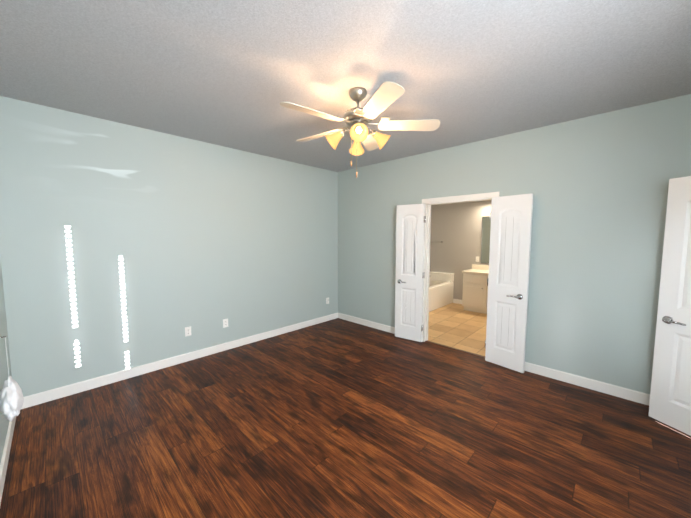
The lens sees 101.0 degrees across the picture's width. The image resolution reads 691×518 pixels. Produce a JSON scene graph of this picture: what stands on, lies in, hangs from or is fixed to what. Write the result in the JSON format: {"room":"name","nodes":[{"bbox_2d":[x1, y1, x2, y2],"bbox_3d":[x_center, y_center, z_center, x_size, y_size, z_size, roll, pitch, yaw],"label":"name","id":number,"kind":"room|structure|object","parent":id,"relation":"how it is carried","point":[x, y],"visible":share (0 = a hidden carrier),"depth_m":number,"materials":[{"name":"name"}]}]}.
{"room":"empty bedroom","nodes":[
{"label":"empty bedroom","id":0,"kind":"room"},
{"bbox_2d":[0,259,11,463],"bbox_3d":[-1.274,0.131,0.742,4.820,2.740,0.120,4,6,44],"label":"wall","id":1,"kind":"structure","parent":0,"point":[4,376],"depth_m":2.25,"materials":[{"name":"grey paint"}]},
{"bbox_2d":[0,416,15,504],"bbox_3d":[-1.227,1.442,0.895,4.820,0.103,0.014,4,6,44],"label":"baseboard","id":2,"kind":"structure","parent":1,"relation":"attached to","point":[6,453],"depth_m":1.95,"materials":[{"name":"white paint"}]},
{"bbox_2d":[0,336,23,421],"bbox_3d":[-2.171,0.761,1.830,0.279,0.567,0.122,4,6,44],"label":"bundle","id":3,"kind":"object","parent":1,"relation":"attached to","point":[11,399],"visible":1,"depth_m":1.79,"materials":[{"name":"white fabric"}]},
{"bbox_2d":[0,96,337,396],"bbox_3d":[-1.641,-0.121,3.911,0.120,2.740,4.190,4,6,44],"label":"wall","id":4,"kind":"structure","parent":0,"point":[124,246],"depth_m":3.17,"materials":[{"name":"grey paint"}]},
{"bbox_2d":[20,313,337,409],"bbox_3d":[-1.551,1.194,4.013,0.014,0.103,4.070,4,6,44],"label":"baseboard","id":5,"kind":"structure","parent":4,"relation":"attached to","point":[56,393],"depth_m":3.30,"materials":[{"name":"white paint"}]},
{"bbox_2d":[185,326,190,336],"bbox_3d":[-1.965,0.905,3.561,0.010,0.116,0.072,4,6,44],"label":"electrical outlet","id":6,"kind":"object","parent":4,"relation":"attached to","point":[187,331],"visible":1,"depth_m":3.56,"materials":[{"name":"white plastic"}]},
{"bbox_2d":[223,319,227,327],"bbox_3d":[-1.639,0.878,3.899,0.010,0.116,0.072,4,6,44],"label":"electrical outlet","id":7,"kind":"object","parent":4,"relation":"attached to","point":[225,322],"visible":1,"depth_m":3.89,"materials":[{"name":"white plastic"}]},
{"bbox_2d":[0,303,690,517],"bbox_3d":[1.134,1.349,3.346,5.060,0.100,7.060,4,6,44],"label":"floor","id":8,"kind":"structure","parent":0,"point":[337,418],"depth_m":2.17,"materials":[{"name":"brown wood"}]},
{"bbox_2d":[429,271,453,311],"bbox_3d":[1.598,0.698,6.479,1.076,0.700,1.596,4,6,44],"label":"bathtub","id":9,"kind":"object","parent":8,"relation":"on","point":[441,286],"visible":0.38,"depth_m":6.42,"materials":[{"name":"white ceramic"}]},
{"bbox_2d":[462,272,488,313],"bbox_3d":[3.340,0.726,5.500,1.950,0.800,0.588,4,6,44],"label":"bathroom vanity","id":10,"kind":"object","parent":8,"relation":"on","point":[475,292],"depth_m":5.80,"materials":[{"name":"beige wood"}]},
{"bbox_2d":[466,268,488,275],"bbox_3d":[3.336,0.306,5.477,1.970,0.040,0.576,4,6,44],"label":"countertop","id":11,"kind":"structure","parent":10,"relation":"on","point":[485,271],"depth_m":6.02,"materials":[{"name":"beige stone"}]},
{"bbox_2d":[0,0,690,171],"bbox_3d":[1.134,-1.482,3.121,5.060,0.100,7.060,4,6,44],"label":"ceiling","id":12,"kind":"structure","parent":0,"point":[233,74],"depth_m":1.96,"materials":[{"name":"white paint"}]},
{"bbox_2d":[280,81,439,177],"bbox_3d":[0.063,-1.021,2.361,1.276,0.700,1.282,4,6,44],"label":"ceiling fan","id":13,"kind":"object","parent":12,"relation":"hanging from","point":[357,120],"visible":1,"depth_m":2.29,"materials":[{"name":"silver metal"}]},
{"bbox_2d":[430,200,491,299],"bbox_3d":[3.102,-0.299,6.146,3.600,2.740,0.120,4,6,44],"label":"wall","id":14,"kind":"structure","parent":0,"point":[456,228],"depth_m":6.58,"materials":[{"name":"grey paint"}]},
{"bbox_2d":[453,299,461,303],"bbox_3d":[2.688,0.994,6.556,0.420,0.098,0.014,4,6,44],"label":"baseboard","id":15,"kind":"structure","parent":14,"relation":"attached to","point":[457,301],"depth_m":6.63,"materials":[{"name":"white paint"}]},
{"bbox_2d":[472,264,488,267],"bbox_3d":[3.529,0.220,5.671,1.970,0.100,0.020,4,6,44],"label":"backsplash","id":16,"kind":"structure","parent":14,"relation":"attached to","point":[473,265],"depth_m":6.23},
{"bbox_2d":[481,216,490,263],"bbox_3d":[3.567,-0.366,5.599,1.704,1.004,0.012,4,6,44],"label":"bathroom mirror","id":17,"kind":"object","parent":14,"relation":"attached to","point":[485,239],"visible":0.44,"depth_m":6.13,"materials":[{"name":"clear glass"}]},
{"bbox_2d":[338,94,690,393],"bbox_3d":[1.633,-0.108,3.750,4.820,2.740,0.120,4,6,44],"label":"wall","id":18,"kind":"structure","parent":0,"point":[597,186],"depth_m":2.96,"materials":[{"name":"grey paint"}]},
{"bbox_2d":[395,203,425,341],"bbox_3d":[0.955,0.208,4.244,0.439,2.015,0.161,3,6,36],"label":"bathroom door","id":19,"kind":"structure","parent":18,"relation":"in","point":[410,233],"depth_m":4.22,"materials":[{"name":"white paint"}]},
{"bbox_2d":[425,341,484,357],"bbox_3d":[1.508,1.247,3.959,0.864,0.006,0.050,4,6,44],"label":"trim","id":20,"kind":"structure","parent":18,"relation":"attached to","point":[456,349],"depth_m":3.92,"materials":[{"name":"brown wood"}]},
{"bbox_2d":[422,192,499,341],"bbox_3d":[1.518,0.206,3.887,1.024,2.092,0.152,4,6,44],"label":"door frame","id":21,"kind":"structure","parent":18,"relation":"attached to","point":[429,202],"depth_m":4.11,"materials":[{"name":"white paint"}]},
{"bbox_2d":[338,313,649,405],"bbox_3d":[1.587,1.210,3.807,4.820,0.103,0.014,4,6,44],"label":"baseboard","id":22,"kind":"structure","parent":18,"relation":"attached to","point":[619,391],"depth_m":3.01,"materials":[{"name":"white paint"}]},
{"bbox_2d":[485,193,532,372],"bbox_3d":[1.895,0.280,3.341,0.161,2.015,0.439,-4,6,-38],"label":"bathroom door","id":23,"kind":"structure","parent":18,"relation":"in","point":[509,262],"depth_m":3.31,"materials":[{"name":"white paint"}]},
{"bbox_3d":[2.637,0.414,1.276,0.138,2.092,0.964,4,6,44],"label":"door frame","id":24,"kind":"structure","parent":0,"visible":0},
{"bbox_2d":[648,176,690,435],"bbox_3d":[2.748,0.386,2.006,0.161,2.015,0.810,-1,5,-15],"label":"entry door","id":25,"kind":"structure","parent":24,"relation":"attached to","point":[670,399],"depth_m":2.29,"materials":[{"name":"white paint"}]}
]}

